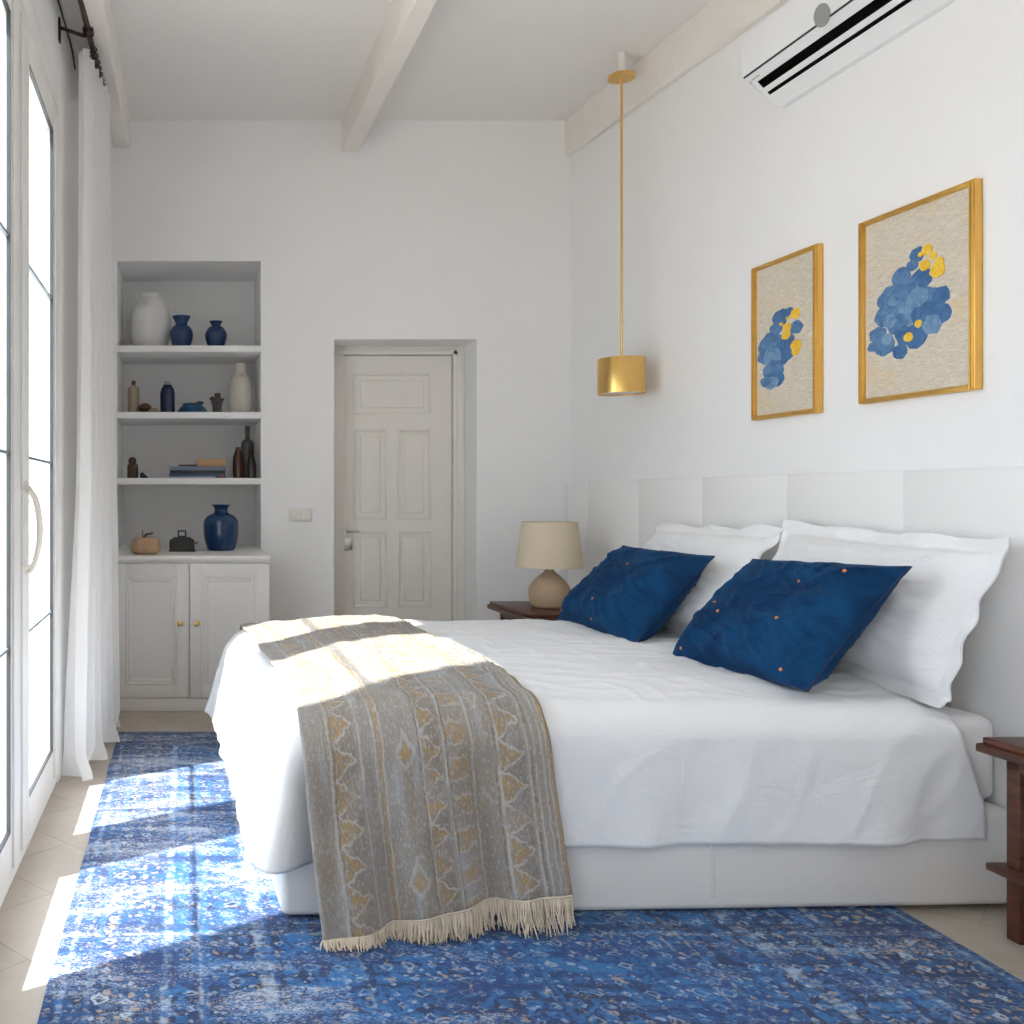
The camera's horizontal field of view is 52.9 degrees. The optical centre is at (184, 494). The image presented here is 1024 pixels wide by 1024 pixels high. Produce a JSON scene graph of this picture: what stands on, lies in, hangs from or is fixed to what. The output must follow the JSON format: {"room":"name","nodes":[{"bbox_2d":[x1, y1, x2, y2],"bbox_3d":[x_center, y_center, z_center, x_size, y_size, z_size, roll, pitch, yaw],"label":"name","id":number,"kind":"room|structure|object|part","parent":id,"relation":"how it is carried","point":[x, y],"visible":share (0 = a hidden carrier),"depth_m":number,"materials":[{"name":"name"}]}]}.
{"room":"bedroom","nodes":[
{"label":"bedroom","id":0,"kind":"room"},
{"bbox_2d":[29,0,78,761],"bbox_3d":[-0.710,-0.650,1.975,0.220,3.900,8.750,0,0,0],"label":"wall","id":1,"kind":"structure","parent":0,"point":[48,12],"depth_m":4.72,"materials":[{"name":"white paint"}]},
{"bbox_2d":[0,0,63,907],"bbox_3d":[-0.602,-0.278,3.220,0.197,3.155,2.400,0,0,0],"label":"door","id":2,"kind":"structure","parent":1,"relation":"in","point":[28,80],"depth_m":3.33,"materials":[{"name":"white paint"}]},
{"bbox_3d":[-0.542,0.117,3.313,0.078,0.339,0.078,0,0,0],"label":"pull handle","id":3,"kind":"part","parent":2,"relation":"part of","materials":[{"name":"beige paint"}]},
{"bbox_2d":[57,0,75,69],"bbox_3d":[-0.594,-2.295,4.141,0.008,0.108,1.881,0,0,0],"label":"cable","id":4,"kind":"object","parent":1,"relation":"attached to","point":[57,0],"visible":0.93,"depth_m":4.79,"materials":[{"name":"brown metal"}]},
{"bbox_2d":[58,0,105,85],"bbox_3d":[-0.534,-2.205,3.561,0.171,0.110,3.320,0,0,1],"label":"curtain rod","id":5,"kind":"object","parent":1,"relation":"attached to","point":[88,32],"visible":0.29,"depth_m":4.45,"materials":[{"name":"brown metal"}]},
{"bbox_3d":[-0.476,-2.200,3.510,0.028,0.027,3.220,0,0,1],"label":"rod","id":6,"kind":"part","parent":5,"relation":"part of","materials":[{"name":"brown metal"}]},
{"bbox_2d":[62,48,120,780],"bbox_3d":[-0.443,-0.448,4.719,0.170,3.472,0.993,0,0,7],"label":"curtain","id":7,"kind":"object","parent":5,"relation":"hanging from","point":[92,696],"visible":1,"depth_m":4.60,"materials":[{"name":"white fabric"}]},
{"bbox_2d":[110,121,570,620],"bbox_3d":[0.950,-0.650,6.610,3.600,3.900,0.720,0,0,0],"label":"wall","id":8,"kind":"structure","parent":0,"point":[429,233],"depth_m":6.25,"materials":[{"name":"white paint"}]},
{"bbox_2d":[117,346,260,363],"bbox_3d":[0.026,-0.973,6.547,0.955,0.043,0.598,0,0,0],"label":"niche shelf","id":9,"kind":"object","parent":8,"relation":"attached to","point":[128,354],"visible":1,"depth_m":6.36,"materials":[{"name":"white paint"}]},
{"bbox_2d":[130,292,170,345],"bbox_3d":[-0.239,-1.194,6.520,0.286,0.400,0.286,0,0,0],"label":"jar","id":10,"kind":"object","parent":9,"relation":"on","point":[150,318],"visible":0.86,"depth_m":6.41,"materials":[{"name":"ceramic"}]},
{"bbox_2d":[170,315,192,345],"bbox_3d":[-0.024,-1.107,6.420,0.160,0.225,0.160,0,0,0],"label":"vase","id":11,"kind":"object","parent":9,"relation":"on","point":[181,334],"visible":0.84,"depth_m":6.37,"materials":[{"name":"ceramic"}]},
{"bbox_2d":[205,320,226,345],"bbox_3d":[0.212,-1.089,6.420,0.151,0.191,0.151,0,0,0],"label":"vase","id":12,"kind":"object","parent":9,"relation":"on","point":[215,335],"visible":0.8,"depth_m":6.37,"materials":[{"name":"ceramic"}]},
{"bbox_2d":[117,412,260,424],"bbox_3d":[0.026,-0.530,6.547,0.955,0.043,0.598,0,0,0],"label":"niche shelf","id":13,"kind":"object","parent":8,"relation":"attached to","point":[126,418],"visible":1,"depth_m":6.25,"materials":[{"name":"white paint"}]},
{"bbox_2d":[128,381,138,411],"bbox_3d":[-0.352,-0.666,6.420,0.081,0.228,0.081,0,0,0],"label":"bottle","id":14,"kind":"object","parent":13,"relation":"on","point":[133,390],"visible":0.92,"depth_m":6.39,"materials":[{"name":"ceramic"}]},
{"bbox_2d":[138,403,151,411],"bbox_3d":[-0.271,-0.587,6.360,0.093,0.070,0.093,0,0,0],"label":"wooden bowl","id":15,"kind":"object","parent":13,"relation":"on","point":[144,407],"visible":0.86,"depth_m":6.33,"materials":[{"name":"brown wood"}]},
{"bbox_2d":[148,408,159,411],"bbox_3d":[-0.209,-0.569,6.330,0.082,0.034,0.058,0,0,0],"label":"pebble","id":16,"kind":"object","parent":13,"relation":"on","point":[151,409],"visible":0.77,"depth_m":6.31,"materials":[{"name":"beige stone"}]},
{"bbox_2d":[160,381,174,411],"bbox_3d":[-0.119,-0.665,6.420,0.103,0.226,0.103,0,0,0],"label":"jar","id":17,"kind":"object","parent":13,"relation":"on","point":[167,393],"visible":0.87,"depth_m":6.38,"materials":[{"name":"blue ceramic"}]},
{"bbox_2d":[178,401,206,411],"bbox_3d":[0.051,-0.596,6.420,0.213,0.088,0.213,0,0,0],"label":"dish","id":18,"kind":"object","parent":13,"relation":"on","point":[186,407],"visible":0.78,"depth_m":6.35,"materials":[{"name":"ceramic"}]},
{"bbox_2d":[209,393,224,411],"bbox_3d":[0.219,-0.624,6.420,0.090,0.144,0.091,0,0,40],"label":"pot","id":19,"kind":"object","parent":13,"relation":"on","point":[216,401],"visible":0.95,"depth_m":6.40,"materials":[{"name":"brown ceramic"}]},
{"bbox_2d":[228,363,252,411],"bbox_3d":[0.381,-0.727,6.450,0.173,0.350,0.173,0,0,0],"label":"vase","id":20,"kind":"object","parent":13,"relation":"on","point":[240,388],"visible":0.95,"depth_m":6.38,"materials":[{"name":"white ceramic"}]},
{"bbox_2d":[117,478,260,484],"bbox_3d":[0.026,-0.091,6.547,0.955,0.043,0.598,0,0,0],"label":"niche shelf","id":21,"kind":"object","parent":8,"relation":"attached to","point":[120,481],"visible":1,"depth_m":6.25,"materials":[{"name":"white paint"}]},
{"bbox_2d":[127,457,137,477],"bbox_3d":[-0.355,-0.185,6.400,0.074,0.146,0.074,0,0,0],"label":"wooden figurine","id":22,"kind":"object","parent":21,"relation":"on","point":[132,468],"visible":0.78,"depth_m":6.37,"materials":[{"name":"brown wood"}]},
{"bbox_2d":[140,472,147,477],"bbox_3d":[-0.277,-0.134,6.400,0.059,0.042,0.039,0,0,0],"label":"wedge","id":23,"kind":"object","parent":21,"relation":"on","point":[142,475],"visible":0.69,"depth_m":6.38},
{"bbox_2d":[169,474,225,477],"bbox_3d":[0.084,-0.128,6.399,0.381,0.030,0.212,0,0,0],"label":"book","id":24,"kind":"object","parent":21,"relation":"on","point":[170,475],"visible":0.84,"depth_m":6.29,"materials":[{"name":"blue paper"}]},
{"bbox_2d":[170,470,224,473],"bbox_3d":[0.084,-0.154,6.400,0.373,0.022,0.205,0,0,-1],"label":"book","id":25,"kind":"object","parent":24,"relation":"on","point":[171,471],"visible":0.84,"depth_m":6.30,"materials":[{"name":"blue paper"}]},
{"bbox_2d":[169,466,225,470],"bbox_3d":[0.086,-0.178,6.400,0.383,0.026,0.205,0,0,1],"label":"book","id":26,"kind":"object","parent":25,"relation":"on","point":[170,467],"visible":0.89,"depth_m":6.30,"materials":[{"name":"blue paper"}]},
{"bbox_2d":[196,459,225,465],"bbox_3d":[0.177,-0.217,6.380,0.196,0.050,0.120,0,0,-3],"label":"box","id":27,"kind":"object","parent":26,"relation":"on","point":[200,462],"visible":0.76,"depth_m":6.32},
{"bbox_2d":[233,447,242,477],"bbox_3d":[0.362,-0.220,6.420,0.072,0.215,0.072,0,0,0],"label":"bottle","id":28,"kind":"object","parent":21,"relation":"on","point":[237,458],"visible":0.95,"depth_m":6.39,"materials":[{"name":"brown glass"}]},
{"bbox_2d":[241,426,253,477],"bbox_3d":[0.433,-0.296,6.520,0.092,0.366,0.092,0,0,0],"label":"bottle","id":29,"kind":"object","parent":21,"relation":"on","point":[247,445],"visible":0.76,"depth_m":6.48,"materials":[{"name":"grey ceramic"}]},
{"bbox_2d":[247,451,255,477],"bbox_3d":[0.449,-0.205,6.340,0.065,0.184,0.065,0,0,0],"label":"bottle","id":30,"kind":"object","parent":21,"relation":"on","point":[251,463],"visible":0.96,"depth_m":6.32,"materials":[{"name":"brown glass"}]},
{"bbox_2d":[289,508,311,521],"bbox_3d":[0.768,0.133,6.242,0.154,0.090,0.015,0,0,0],"label":"light switch","id":31,"kind":"object","parent":8,"relation":"attached to","point":[295,514],"visible":1,"depth_m":6.24,"materials":[{"name":"white plastic"}]},
{"bbox_2d":[334,346,463,620],"bbox_3d":[1.466,0.133,6.566,0.947,2.334,0.168,0,0,0],"label":"door","id":32,"kind":"structure","parent":8,"relation":"in","point":[399,410],"depth_m":6.54,"materials":[{"name":"grey paint"}]},
{"bbox_3d":[1.151,0.292,6.512,0.101,0.194,0.060,0,0,0],"label":"handle","id":33,"kind":"part","parent":32,"relation":"part of","materials":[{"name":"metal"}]},
{"bbox_2d":[61,0,711,120],"bbox_3d":[1.200,-2.370,2.250,4.200,0.722,9.500,0,0,0],"label":"ceiling","id":34,"kind":"structure","parent":0,"point":[181,60],"depth_m":5.16,"materials":[{"name":"paint"}]},
{"bbox_2d":[83,0,129,147],"bbox_3d":[-0.417,-2.171,2.025,0.111,0.658,8.450,0,0,0],"label":"ceiling beam","id":35,"kind":"structure","parent":34,"relation":"attached to","point":[99,13],"depth_m":4.94,"materials":[{"name":"white wood"}]},
{"bbox_2d":[342,0,436,151],"bbox_3d":[1.016,-2.158,2.025,0.121,0.685,8.454,0,0,1],"label":"ceiling beam","id":36,"kind":"structure","parent":34,"relation":"attached to","point":[405,21],"depth_m":4.93,"materials":[{"name":"white wood"}]},
{"bbox_2d":[597,51,645,395],"bbox_3d":[2.398,-1.496,5.165,0.245,1.881,0.245,0,0,0],"label":"pendant lamp","id":37,"kind":"object","parent":34,"relation":"hanging from","point":[621,375],"visible":1,"depth_m":5.12,"materials":[{"name":"metal"}]},
{"bbox_3d":[2.398,-1.523,5.165,0.013,1.527,0.014,0,0,0],"label":"stem","id":38,"kind":"part","parent":37,"relation":"part of","materials":[{"name":"gold metal"}]},
{"bbox_3d":[2.398,-0.655,5.165,0.245,0.201,0.245,0,0,0],"label":"lamp shade","id":39,"kind":"part","parent":37,"relation":"part of","materials":[{"name":"gold metal"}]},
{"bbox_2d":[602,392,642,394],"bbox_3d":[2.398,-0.567,5.165,0.237,0.008,0.237,0,0,0],"label":"diffuser","id":40,"kind":"object","parent":37,"relation":"attached to","point":[603,393],"depth_m":5.21,"materials":[{"name":"white plastic"}]},
{"bbox_2d":[565,0,787,155],"bbox_3d":[2.636,-2.156,2.025,0.061,0.687,8.453,0,0,-1],"label":"ceiling beam","id":41,"kind":"structure","parent":34,"relation":"attached to","point":[719,23],"depth_m":4.96,"materials":[{"name":"white wood"}]},
{"bbox_2d":[0,712,1023,1023],"bbox_3d":[1.200,1.360,2.250,4.200,0.120,9.500,0,0,0],"label":"floor","id":42,"kind":"structure","parent":0,"point":[34,910],"depth_m":2.96,"materials":[{"name":"tile"}]},
{"bbox_2d":[118,550,270,711],"bbox_3d":[0.029,0.831,5.924,0.967,0.938,0.650,0,0,0],"label":"base cabinet","id":43,"kind":"object","parent":42,"relation":"on","point":[179,612],"visible":0.91,"depth_m":5.64,"materials":[{"name":"paint"}]},
{"bbox_3d":[-0.203,0.811,5.638,0.454,0.802,0.028,0,0,0],"label":"door","id":44,"kind":"part","parent":43,"relation":"part of","materials":[{"name":"paint"}]},
{"bbox_2d":[118,550,270,562],"bbox_3d":[0.029,0.383,5.926,0.967,0.042,0.644,0,0,0],"label":"countertop","id":45,"kind":"structure","parent":43,"relation":"on","point":[124,556],"depth_m":5.62,"materials":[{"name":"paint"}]},
{"bbox_2d":[130,530,160,554],"bbox_3d":[-0.241,0.288,5.760,0.184,0.148,0.186,0,0,0],"label":"pumpkin","id":46,"kind":"object","parent":45,"relation":"on","point":[143,545],"visible":1,"depth_m":5.69,"materials":[{"name":"beige ceramic"}]},
{"bbox_2d":[169,530,197,551],"bbox_3d":[-0.009,0.294,6.050,0.187,0.135,0.128,0,0,0],"label":"lantern box","id":47,"kind":"object","parent":45,"relation":"on","point":[180,543],"visible":1,"depth_m":5.99,"materials":[{"name":"metal"}]},
{"bbox_3d":[-0.019,0.281,6.050,0.142,0.019,0.112,0,0,0],"label":"lid","id":48,"kind":"part","parent":47,"relation":"part of","materials":[{"name":"metal"}]},
{"bbox_3d":[-0.019,0.249,6.050,0.057,0.045,0.024,0,0,0],"label":"lid handle","id":49,"kind":"part","parent":47,"relation":"part of","materials":[{"name":"metal"}]},
{"bbox_2d":[203,504,238,550],"bbox_3d":[0.236,0.212,6.170,0.232,0.300,0.232,0,0,0],"label":"glass vase","id":50,"kind":"object","parent":45,"relation":"on","point":[220,528],"visible":1,"depth_m":6.08,"materials":[{"name":"blue glass"}]},
{"bbox_3d":[0.268,0.811,5.638,0.475,0.802,0.028,0,0,0],"label":"door","id":51,"kind":"part","parent":43,"relation":"part of","materials":[{"name":"paint"}]},
{"bbox_2d":[487,601,559,620],"bbox_3d":[2.209,0.980,5.515,0.652,0.640,0.690,0,0,0],"label":"nightstand","id":52,"kind":"object","parent":42,"relation":"on","point":[509,610],"visible":0.25,"depth_m":5.46,"materials":[{"name":"brown wood"}]},
{"bbox_2d":[515,521,583,608],"bbox_3d":[2.148,0.409,5.540,0.380,0.501,0.380,0,0,0],"label":"table lamp","id":53,"kind":"object","parent":52,"relation":"on","point":[549,546],"visible":0.93,"depth_m":5.42,"materials":[{"name":"fabric"}]},
{"bbox_3d":[2.148,0.291,5.540,0.380,0.265,0.380,0,0,0],"label":"lamp shade","id":54,"kind":"part","parent":53,"relation":"part of","materials":[{"name":"fabric"}]},
{"bbox_2d":[37,732,1023,1023],"bbox_3d":[0.933,1.293,3.091,2.596,0.012,4.086,0,0,0],"label":"rug","id":55,"kind":"object","parent":42,"relation":"on","point":[168,921],"visible":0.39,"depth_m":2.60,"materials":[{"name":"blue carpet"}]},
{"bbox_2d":[270,801,1006,914],"bbox_3d":[1.409,1.134,3.851,2.298,0.304,1.926,0,0,-2],"label":"bed","id":56,"kind":"object","parent":55,"relation":"on","point":[955,872],"visible":0.3,"depth_m":2.91,"materials":[{"name":"white fabric"}]},
{"bbox_2d":[914,700,992,798],"bbox_3d":[1.446,0.842,3.856,2.222,0.272,1.820,0,0,-2],"label":"mattress","id":57,"kind":"object","parent":56,"relation":"on","point":[973,727],"visible":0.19,"depth_m":2.98,"materials":[{"name":"white fabric"}]},
{"bbox_2d":[204,619,986,873],"bbox_3d":[1.296,0.860,3.858,2.335,0.503,2.157,0,0,-2],"label":"duvet","id":58,"kind":"object","parent":57,"relation":"on","point":[653,747],"visible":0.6,"depth_m":2.89,"materials":[{"name":"white fabric"}]},
{"bbox_2d":[239,614,575,951],"bbox_3d":[0.693,0.932,3.751,0.820,0.702,2.222,0,0,-2],"label":"throw blanket","id":59,"kind":"object","parent":58,"relation":"on","point":[433,804],"visible":1,"depth_m":2.79,"materials":[{"name":"grey fabric"}]},
{"bbox_2d":[556,545,714,641],"bbox_3d":[2.046,0.450,4.360,0.380,0.399,0.825,0,0,0],"label":"pillow","id":60,"kind":"object","parent":58,"relation":"on","point":[631,595],"visible":0.95,"depth_m":4.11,"materials":[{"name":"fabric"}]},
{"bbox_2d":[644,522,783,636],"bbox_3d":[2.320,0.396,4.400,0.349,0.540,1.006,0,0,-1],"label":"pillow","id":61,"kind":"object","parent":58,"relation":"on","point":[732,549],"visible":0.38,"depth_m":4.09,"materials":[{"name":"fabric"}]},
{"bbox_2d":[673,559,911,691],"bbox_3d":[2.096,0.436,3.339,0.402,0.422,0.764,0,0,-5],"label":"pillow","id":62,"kind":"object","parent":58,"relation":"on","point":[791,623],"visible":0.99,"depth_m":3.13,"materials":[{"name":"fabric"}]},
{"bbox_2d":[772,519,1009,708],"bbox_3d":[2.400,0.380,3.395,0.291,0.555,1.077,0,0,-2],"label":"pillow","id":63,"kind":"object","parent":58,"relation":"on","point":[912,648],"visible":0.68,"depth_m":3.04,"materials":[{"name":"fabric"}]},
{"bbox_2d":[976,737,1023,944],"bbox_3d":[2.485,1.009,2.493,0.245,0.582,0.630,0,0,-1],"label":"nightstand","id":64,"kind":"object","parent":42,"relation":"on","point":[1010,749],"visible":1,"depth_m":2.73,"materials":[{"name":"brown wood"}]},
{"bbox_2d":[986,862,1023,885],"bbox_3d":[2.483,1.099,2.493,0.208,0.022,0.595,0,0,-1],"label":"shelf","id":65,"kind":"object","parent":64,"relation":"attached to","point":[1014,873],"depth_m":2.73,"materials":[{"name":"brown wood"}]},
{"bbox_3d":[2.430,1.032,2.734,0.045,0.536,0.045,0,0,-1],"label":"leg","id":66,"kind":"part","parent":64,"relation":"part of","materials":[{"name":"brown wood"}]},
{"bbox_2d":[571,0,1023,481],"bbox_3d":[2.877,-0.650,2.250,0.645,3.900,9.300,0,0,0],"label":"wall","id":67,"kind":"structure","parent":0,"point":[722,181],"depth_m":4.11,"materials":[{"name":"white paint"}]},
{"bbox_2d":[751,243,822,420],"bbox_3d":[2.594,-0.684,4.064,0.034,0.693,0.431,0,0,-1],"label":"framed painting","id":68,"kind":"object","parent":67,"relation":"attached to","point":[787,291],"visible":1,"depth_m":4.05,"materials":[{"name":"beige paper"}]},
{"bbox_2d":[781,331,790,339],"bbox_3d":[2.593,-0.689,4.054,0.003,0.036,0.059,0,0,-1],"label":"flower","id":69,"kind":"object","parent":68,"relation":"on","point":[785,335],"depth_m":4.05,"materials":[{"name":"yellow paint"}]},
{"bbox_2d":[782,323,790,331],"bbox_3d":[2.593,-0.722,4.049,0.003,0.038,0.057,0,0,-1],"label":"flower","id":70,"kind":"object","parent":68,"relation":"on","point":[786,327],"depth_m":4.05,"materials":[{"name":"paint"}]},
{"bbox_2d":[791,347,799,354],"bbox_3d":[2.594,-0.611,3.994,0.003,0.033,0.051,0,0,-1],"label":"flower","id":71,"kind":"object","parent":68,"relation":"on","point":[795,351],"depth_m":3.99,"materials":[{"name":"yellow paint"}]},
{"bbox_2d":[790,307,800,318],"bbox_3d":[2.594,-0.772,3.995,0.002,0.046,0.062,0,0,-1],"label":"flower","id":72,"kind":"object","parent":68,"relation":"on","point":[795,312],"depth_m":3.99,"materials":[{"name":"paint"}]},
{"bbox_2d":[790,340,801,348],"bbox_3d":[2.594,-0.637,3.990,0.003,0.046,0.073,0,0,-1],"label":"flower","id":73,"kind":"object","parent":68,"relation":"on","point":[796,343],"depth_m":3.99,"materials":[{"name":"yellow paint"}]},
{"bbox_2d":[567,467,1023,809],"bbox_3d":[2.592,0.592,4.182,0.036,1.356,4.105,0,0,-1],"label":"headboard","id":74,"kind":"object","parent":67,"relation":"attached to","point":[988,503],"visible":0.38,"depth_m":3.43,"materials":[{"name":"white fabric"}]},
{"bbox_3d":[2.554,0.592,6.081,0.033,1.356,0.305,0,0,-1],"label":"upholstered panel","id":75,"kind":"part","parent":74,"relation":"part of","materials":[{"name":"white fabric"}]},
{"bbox_3d":[2.563,0.592,5.609,0.033,1.356,0.640,0,0,-1],"label":"upholstered panel","id":76,"kind":"part","parent":74,"relation":"part of","materials":[{"name":"white fabric"}]},
{"bbox_3d":[2.576,0.592,4.974,0.033,1.356,0.630,0,0,-1],"label":"upholstered panel","id":77,"kind":"part","parent":74,"relation":"part of","materials":[{"name":"white fabric"}]},
{"bbox_3d":[2.589,0.592,4.342,0.033,1.356,0.635,0,0,-1],"label":"upholstered panel","id":78,"kind":"part","parent":74,"relation":"part of","materials":[{"name":"white fabric"}]},
{"bbox_3d":[2.601,0.592,3.707,0.033,1.356,0.635,0,0,-1],"label":"upholstered panel","id":79,"kind":"part","parent":74,"relation":"part of","materials":[{"name":"white fabric"}]},
{"bbox_3d":[2.614,0.592,3.075,0.033,1.356,0.630,0,0,-1],"label":"upholstered panel","id":80,"kind":"part","parent":74,"relation":"part of","materials":[{"name":"white fabric"}]},
{"bbox_2d":[740,0,956,106],"bbox_3d":[2.517,-1.836,3.598,0.209,0.314,0.960,0,0,-1],"label":"air conditioner","id":81,"kind":"object","parent":67,"relation":"attached to","point":[804,45],"visible":1,"depth_m":3.69,"materials":[{"name":"white plastic"}]},
{"bbox_2d":[858,178,982,404],"bbox_3d":[2.608,-0.697,3.358,0.034,0.697,0.521,0,0,-1],"label":"framed painting","id":82,"kind":"object","parent":67,"relation":"attached to","point":[920,262],"visible":1,"depth_m":3.33,"materials":[{"name":"beige paper"}]},
{"bbox_2d":[903,332,912,341],"bbox_3d":[2.606,-0.569,3.385,0.004,0.035,0.044,0,0,-1],"label":"flower","id":83,"kind":"object","parent":82,"relation":"on","point":[908,336],"depth_m":3.38,"materials":[{"name":"yellow paint"}]},
{"bbox_2d":[914,320,921,327],"bbox_3d":[2.607,-0.609,3.341,0.004,0.028,0.032,0,0,-1],"label":"flower","id":84,"kind":"object","parent":82,"relation":"on","point":[918,323],"depth_m":3.34,"materials":[{"name":"yellow paint"}]},
{"bbox_2d":[920,260,930,270],"bbox_3d":[2.608,-0.809,3.312,0.003,0.037,0.045,0,0,-1],"label":"flower","id":85,"kind":"object","parent":82,"relation":"on","point":[924,265],"depth_m":3.31,"materials":[{"name":"yellow paint"}]},
{"bbox_2d":[921,243,932,255],"bbox_3d":[2.608,-0.863,3.304,0.003,0.040,0.049,0,0,-1],"label":"flower","id":86,"kind":"object","parent":82,"relation":"on","point":[927,249],"depth_m":3.30,"materials":[{"name":"yellow paint"}]},
{"bbox_2d":[929,251,936,259],"bbox_3d":[2.608,-0.835,3.276,0.003,0.028,0.032,0,0,-1],"label":"flower","id":87,"kind":"object","parent":82,"relation":"on","point":[932,254],"depth_m":3.28,"materials":[{"name":"paint"}]},
{"bbox_2d":[929,264,944,277],"bbox_3d":[2.609,-0.781,3.259,0.004,0.053,0.066,0,0,-1],"label":"flower","id":88,"kind":"object","parent":82,"relation":"on","point":[935,270],"depth_m":3.26,"materials":[{"name":"paint"}]},
{"bbox_2d":[934,257,944,266],"bbox_3d":[2.609,-0.805,3.250,0.004,0.035,0.039,0,0,-1],"label":"flower","id":89,"kind":"object","parent":82,"relation":"on","point":[938,261],"depth_m":3.25,"materials":[{"name":"paint"}]}
]}

